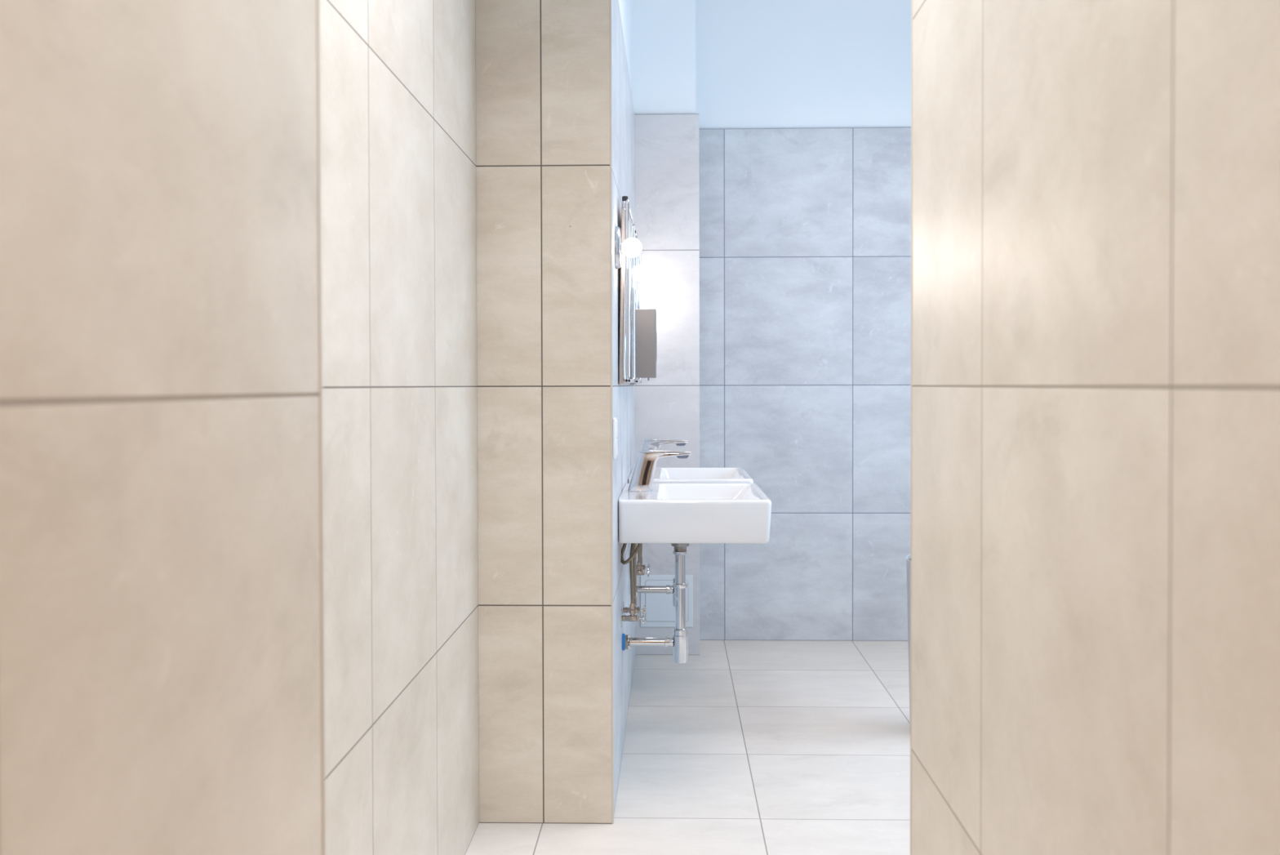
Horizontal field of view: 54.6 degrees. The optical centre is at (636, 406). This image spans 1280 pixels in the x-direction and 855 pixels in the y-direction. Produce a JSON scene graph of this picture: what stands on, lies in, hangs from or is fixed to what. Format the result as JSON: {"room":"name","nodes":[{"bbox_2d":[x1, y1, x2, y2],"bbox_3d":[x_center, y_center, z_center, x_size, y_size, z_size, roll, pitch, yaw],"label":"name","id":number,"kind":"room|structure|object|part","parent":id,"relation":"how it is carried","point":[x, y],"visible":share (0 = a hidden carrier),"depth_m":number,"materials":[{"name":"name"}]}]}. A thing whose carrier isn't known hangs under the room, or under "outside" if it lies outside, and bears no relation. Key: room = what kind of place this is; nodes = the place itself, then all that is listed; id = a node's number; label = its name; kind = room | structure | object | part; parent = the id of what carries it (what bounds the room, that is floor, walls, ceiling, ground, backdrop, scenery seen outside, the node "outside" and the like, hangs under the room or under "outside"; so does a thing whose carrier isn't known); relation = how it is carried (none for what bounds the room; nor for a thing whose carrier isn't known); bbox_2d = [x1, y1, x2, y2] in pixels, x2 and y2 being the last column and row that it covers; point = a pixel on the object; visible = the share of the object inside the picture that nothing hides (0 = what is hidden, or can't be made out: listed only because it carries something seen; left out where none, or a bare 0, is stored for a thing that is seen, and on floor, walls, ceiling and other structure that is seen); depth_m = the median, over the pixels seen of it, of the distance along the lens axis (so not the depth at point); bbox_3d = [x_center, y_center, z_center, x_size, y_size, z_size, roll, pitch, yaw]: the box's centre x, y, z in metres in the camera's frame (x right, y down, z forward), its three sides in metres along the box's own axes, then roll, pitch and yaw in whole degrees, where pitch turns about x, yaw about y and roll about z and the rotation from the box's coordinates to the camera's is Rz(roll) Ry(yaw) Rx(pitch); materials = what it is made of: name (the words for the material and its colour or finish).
{"room":"bathroom","nodes":[
{"label":"bathroom","id":0,"kind":"room"},
{"bbox_2d":[0,0,322,854],"bbox_3d":[-0.523,-0.343,-0.176,0.331,3.100,2.831,0,1,2],"label":"wall","id":1,"kind":"structure","parent":0,"point":[160,578],"depth_m":0.85,"materials":[{"name":"beige tile"}]},
{"bbox_2d":[316,0,325,854],"bbox_3d":[-0.318,-0.018,1.240,0.006,2.400,0.008,0,1,2],"label":"trim","id":2,"kind":"structure","parent":1,"relation":"attached to","point":[318,77],"depth_m":1.24,"materials":[{"name":"beige tile"}]},
{"bbox_2d":[320,0,479,854],"bbox_3d":[-0.542,-0.387,2.313,0.150,3.100,2.145,0,1,2],"label":"wall","id":3,"kind":"structure","parent":0,"point":[398,77],"depth_m":2.42,"materials":[{"name":"beige tile"}]},
{"bbox_2d":[475,0,635,823],"bbox_3d":[-0.290,-0.430,4.691,0.518,3.100,2.624,0,1,2],"label":"wall pier","id":4,"kind":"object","parent":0,"point":[543,66],"visible":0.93,"depth_m":3.39,"materials":[{"name":"beige tile"}]},
{"bbox_2d":[609,0,613,823],"bbox_3d":[-0.068,-0.057,3.381,0.006,2.400,0.008,0,1,2],"label":"trim","id":5,"kind":"structure","parent":4,"relation":"attached to","point":[611,114],"depth_m":3.38,"materials":[{"name":"beige tile"}]},
{"bbox_2d":[613,417,617,458],"bbox_3d":[-0.060,0.087,3.475,0.010,0.114,0.082,0,1,2],"label":"light switch","id":6,"kind":"object","parent":4,"relation":"attached to","point":[615,420],"visible":0.98,"depth_m":3.44,"materials":[{"name":"white plastic"}]},
{"bbox_2d":[618,195,635,384],"bbox_3d":[-0.030,-0.360,4.052,0.036,0.574,0.563,0,1,2],"label":"wall mirror","id":7,"kind":"object","parent":4,"relation":"attached to","point":[627,304],"visible":1,"depth_m":3.79,"materials":[{"name":"silver mirror"}]},
{"bbox_3d":[-0.036,-0.615,3.782,0.016,0.026,0.016,0,1,2],"label":"bracket post","id":8,"kind":"part","parent":7,"relation":"part of","materials":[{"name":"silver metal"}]},
{"bbox_3d":[-0.019,-0.360,4.051,0.013,0.563,0.563,0,1,2],"label":"frame","id":9,"kind":"part","parent":7,"relation":"part of","materials":[{"name":"silver metal"}]},
{"bbox_2d":[614,226,641,268],"bbox_3d":[-0.023,-0.467,3.632,0.077,0.124,0.124,0,1,2],"label":"wall lamp","id":10,"kind":"object","parent":4,"relation":"attached to","point":[631,247],"visible":1,"depth_m":3.61,"materials":[{"name":"silver metal"}]},
{"bbox_3d":[-0.053,-0.467,3.633,0.016,0.124,0.124,0,1,2],"label":"wall plate","id":11,"kind":"part","parent":10,"relation":"part of","materials":[{"name":"silver metal"}]},
{"bbox_3d":[-0.011,-0.467,3.632,0.054,0.058,0.058,0,1,2],"label":"bulb","id":12,"kind":"part","parent":10,"relation":"part of","materials":[{"name":"white glass"}]},
{"bbox_2d":[621,608,644,626],"bbox_3d":[-0.011,0.675,4.000,0.076,0.069,0.058,0,1,2],"label":"angle valve","id":13,"kind":"object","parent":4,"relation":"attached to","point":[632,617],"visible":1,"depth_m":3.99,"materials":[{"name":"silver metal"}]},
{"bbox_2d":[629,542,635,608],"bbox_3d":[-0.013,0.530,4.021,0.019,0.244,0.063,0,1,2],"label":"supply hose","id":14,"kind":"object","parent":13,"relation":"attached to","point":[632,606],"visible":0.66,"depth_m":4.00,"materials":[{"name":"metal"}]},
{"bbox_2d":[629,608,635,615],"bbox_3d":[-0.013,0.656,3.999,0.019,0.031,0.016,0,1,2],"label":"outlet","id":15,"kind":"object","parent":13,"relation":"attached to","point":[632,611],"depth_m":3.99,"materials":[{"name":"silver metal"}]},
{"bbox_3d":[0.022,0.681,3.999,0.010,0.035,0.035,0,1,2],"label":"handle","id":16,"kind":"part","parent":13,"relation":"part of","materials":[{"name":"silver metal"}]},
{"bbox_2d":[622,600,645,615],"bbox_3d":[-0.007,0.672,4.140,0.076,0.069,0.058,0,1,2],"label":"angle valve","id":17,"kind":"object","parent":4,"relation":"attached to","point":[625,609],"visible":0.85,"depth_m":4.13,"materials":[{"name":"silver metal"}]},
{"bbox_2d":[633,542,636,601],"bbox_3d":[-0.005,0.529,4.124,0.017,0.243,0.045,0,1,-18],"label":"supply hose","id":18,"kind":"object","parent":17,"relation":"attached to","point":[635,544],"visible":0.46,"depth_m":4.13,"materials":[{"name":"metal"}]},
{"bbox_3d":[0.026,0.678,4.139,0.010,0.033,0.033,0,1,2],"label":"handle","id":19,"kind":"part","parent":17,"relation":"part of","materials":[{"name":"silver metal"}]},
{"bbox_2d":[635,230,641,384],"bbox_3d":[-0.006,-0.375,4.886,0.036,0.574,0.563,0,1,2],"label":"wall mirror","id":20,"kind":"object","parent":4,"relation":"attached to","point":[637,259],"visible":0.29,"depth_m":4.93,"materials":[{"name":"silver mirror"}]},
{"bbox_2d":[635,265,647,281],"bbox_3d":[0.001,-0.482,4.466,0.077,0.124,0.124,0,1,2],"label":"wall lamp","id":21,"kind":"object","parent":4,"relation":"attached to","point":[641,272],"visible":0.43,"depth_m":4.44,"materials":[{"name":"white glass"}]},
{"bbox_2d":[632,560,650,570],"bbox_3d":[0.017,0.637,4.974,0.076,0.069,0.058,0,1,2],"label":"angle valve","id":22,"kind":"object","parent":4,"relation":"attached to","point":[643,566],"visible":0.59,"depth_m":4.96,"materials":[{"name":"silver metal"}]},
{"bbox_2d":[640,542,642,559],"bbox_3d":[0.019,0.503,4.958,0.017,0.223,0.045,0,1,-18],"label":"supply hose","id":23,"kind":"object","parent":22,"relation":"attached to","point":[642,543],"visible":0.19,"depth_m":4.97,"materials":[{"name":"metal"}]},
{"bbox_2d":[636,564,649,576],"bbox_3d":[0.013,0.640,4.834,0.076,0.069,0.058,0,1,2],"label":"angle valve","id":24,"kind":"object","parent":4,"relation":"attached to","point":[639,571],"visible":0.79,"depth_m":4.83,"materials":[{"name":"silver metal"}]},
{"bbox_2d":[636,542,641,564],"bbox_3d":[0.011,0.505,4.855,0.019,0.223,0.063,0,1,2],"label":"supply hose","id":25,"kind":"object","parent":24,"relation":"attached to","point":[639,562],"visible":0.19,"depth_m":4.83,"materials":[{"name":"metal"}]},
{"bbox_2d":[636,564,641,570],"bbox_3d":[0.011,0.621,4.833,0.019,0.031,0.016,0,1,2],"label":"outlet","id":26,"kind":"object","parent":24,"relation":"attached to","point":[639,566],"depth_m":4.83,"materials":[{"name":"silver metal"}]},
{"bbox_2d":[630,309,657,384],"bbox_3d":[0.018,-0.215,4.471,0.109,0.268,0.120,0,1,2],"label":"soap dispenser","id":27,"kind":"object","parent":4,"relation":"attached to","point":[646,334],"visible":0.8,"depth_m":4.41,"materials":[{"name":"metal"}]},
{"bbox_2d":[627,466,753,483],"bbox_3d":[0.209,0.326,4.893,0.463,0.132,0.650,0,1,2],"label":"basin","id":28,"kind":"object","parent":4,"relation":"attached to","point":[662,474],"visible":0.29,"depth_m":5.17,"materials":[{"name":"white ceramic"}]},
{"bbox_2d":[635,577,675,606],"bbox_3d":[0.087,0.590,4.901,0.220,0.394,0.059,0,1,2],"label":"trap","id":29,"kind":"object","parent":28,"relation":"attached to","point":[667,588],"visible":0.27,"depth_m":4.89,"materials":[{"name":"metal"}]},
{"bbox_2d":[636,584,672,594],"bbox_3d":[0.067,0.721,4.904,0.155,0.038,0.038,0,1,2],"label":"outlet","id":30,"kind":"object","parent":29,"relation":"attached to","point":[667,588],"depth_m":4.89,"materials":[{"name":"silver metal"}]},
{"bbox_2d":[672,582,675,606],"bbox_3d":[0.168,0.742,4.901,0.050,0.090,0.050,0,1,2],"label":"bottle","id":31,"kind":"object","parent":29,"relation":"on","point":[673,588],"depth_m":4.89,"materials":[{"name":"silver metal"}]},
{"bbox_2d":[642,438,688,472],"bbox_3d":[0.099,0.193,4.893,0.208,0.134,0.052,0,1,2],"label":"mixer tap","id":32,"kind":"object","parent":28,"relation":"on","point":[649,443],"visible":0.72,"depth_m":4.87,"materials":[{"name":"silver metal"}]},
{"bbox_3d":[0.116,0.131,4.892,0.175,0.010,0.043,0,1,2],"label":"lever","id":33,"kind":"part","parent":32,"relation":"part of","materials":[{"name":"silver metal"}]},
{"bbox_3d":[0.133,0.144,4.891,0.136,0.018,0.043,0,1,2],"label":"spout","id":34,"kind":"part","parent":32,"relation":"part of","materials":[{"name":"silver metal"}]},
{"bbox_2d":[617,483,771,543],"bbox_3d":[0.185,0.341,4.058,0.463,0.132,0.650,0,1,2],"label":"basin","id":35,"kind":"object","parent":4,"relation":"attached to","point":[670,513],"visible":0.99,"depth_m":3.74,"materials":[{"name":"white ceramic"}]},
{"bbox_2d":[621,542,641,564],"bbox_3d":[-0.018,0.456,3.983,0.072,0.094,0.064,0,1,26],"label":"supply hose","id":36,"kind":"object","parent":35,"relation":"hanging from","point":[639,544],"visible":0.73,"depth_m":3.96,"materials":[{"name":"metal"}]},
{"bbox_2d":[622,542,688,662],"bbox_3d":[0.063,0.622,4.067,0.220,0.429,0.059,0,1,2],"label":"trap","id":37,"kind":"object","parent":35,"relation":"attached to","point":[679,640],"visible":0.97,"depth_m":4.05,"materials":[{"name":"metal"}]},
{"bbox_2d":[629,635,673,647],"bbox_3d":[0.043,0.771,4.070,0.155,0.038,0.038,0,1,2],"label":"outlet","id":38,"kind":"object","parent":37,"relation":"attached to","point":[666,642],"depth_m":4.06,"materials":[{"name":"silver metal"}]},
{"bbox_2d":[672,634,688,662],"bbox_3d":[0.144,0.792,4.067,0.050,0.090,0.050,0,1,2],"label":"bottle","id":39,"kind":"object","parent":37,"relation":"on","point":[680,642],"depth_m":4.05,"materials":[{"name":"silver metal"}]},
{"bbox_2d":[627,449,691,491],"bbox_3d":[0.075,0.207,4.059,0.208,0.134,0.052,0,1,2],"label":"mixer tap","id":40,"kind":"object","parent":35,"relation":"on","point":[643,473],"visible":1,"depth_m":4.04,"materials":[{"name":"silver metal"}]},
{"bbox_3d":[0.092,0.145,4.057,0.175,0.010,0.043,0,1,2],"label":"lever","id":41,"kind":"part","parent":40,"relation":"part of","materials":[{"name":"silver metal"}]},
{"bbox_3d":[0.110,0.159,4.057,0.136,0.018,0.043,0,1,2],"label":"spout","id":42,"kind":"part","parent":40,"relation":"part of","materials":[{"name":"silver metal"}]},
{"bbox_2d":[631,0,699,654],"bbox_3d":[0.135,-0.450,5.745,0.301,3.100,0.493,0,1,2],"label":"wall column","id":43,"kind":"structure","parent":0,"point":[667,182],"depth_m":5.50,"materials":[{"name":"grey tile"}]},
{"bbox_2d":[640,574,693,626],"bbox_3d":[0.135,0.863,5.518,0.232,0.232,0.006,0,1,2],"label":"access hatch","id":44,"kind":"object","parent":43,"relation":"attached to","point":[660,609],"visible":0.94,"depth_m":5.52,"materials":[{"name":"white"}]},
{"bbox_3d":[0.135,0.862,5.516,0.188,0.182,0.002,0,1,2],"label":"hatch door","id":45,"kind":"part","parent":44,"relation":"part of","materials":[{"name":"white"}]},
{"bbox_2d":[465,640,910,854],"bbox_3d":[0.864,1.213,2.148,3.200,0.100,7.900,0,1,2],"label":"floor","id":46,"kind":"structure","parent":0,"point":[738,747],"depth_m":3.98,"materials":[{"name":"tile"}]},
{"bbox_2d":[906,553,910,723],"bbox_3d":[1.080,0.804,4.286,0.292,0.640,0.234,0,1,2],"label":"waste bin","id":47,"kind":"object","parent":46,"relation":"on","point":[908,557],"visible":0.1,"depth_m":4.28,"materials":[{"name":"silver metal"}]},
{"bbox_2d":[695,0,911,640],"bbox_3d":[1.423,-0.456,5.921,2.293,3.100,0.267,0,1,2],"label":"wall","id":48,"kind":"structure","parent":0,"point":[803,107],"depth_m":5.81,"materials":[{"name":"grey tile"}]},
{"bbox_2d":[911,0,1279,854],"bbox_3d":[1.303,-0.353,0.183,1.805,3.100,3.653,0,1,2],"label":"wall","id":49,"kind":"structure","parent":0,"point":[1095,384],"depth_m":1.17,"materials":[{"name":"beige tile"}]},
{"bbox_2d":[910,0,912,854],"bbox_3d":[0.456,-0.034,2.042,0.008,2.400,0.006,0,1,2],"label":"trim","id":50,"kind":"structure","parent":49,"relation":"attached to","point":[911,0],"depth_m":2.04,"materials":[{"name":"beige tile"}]}
]}

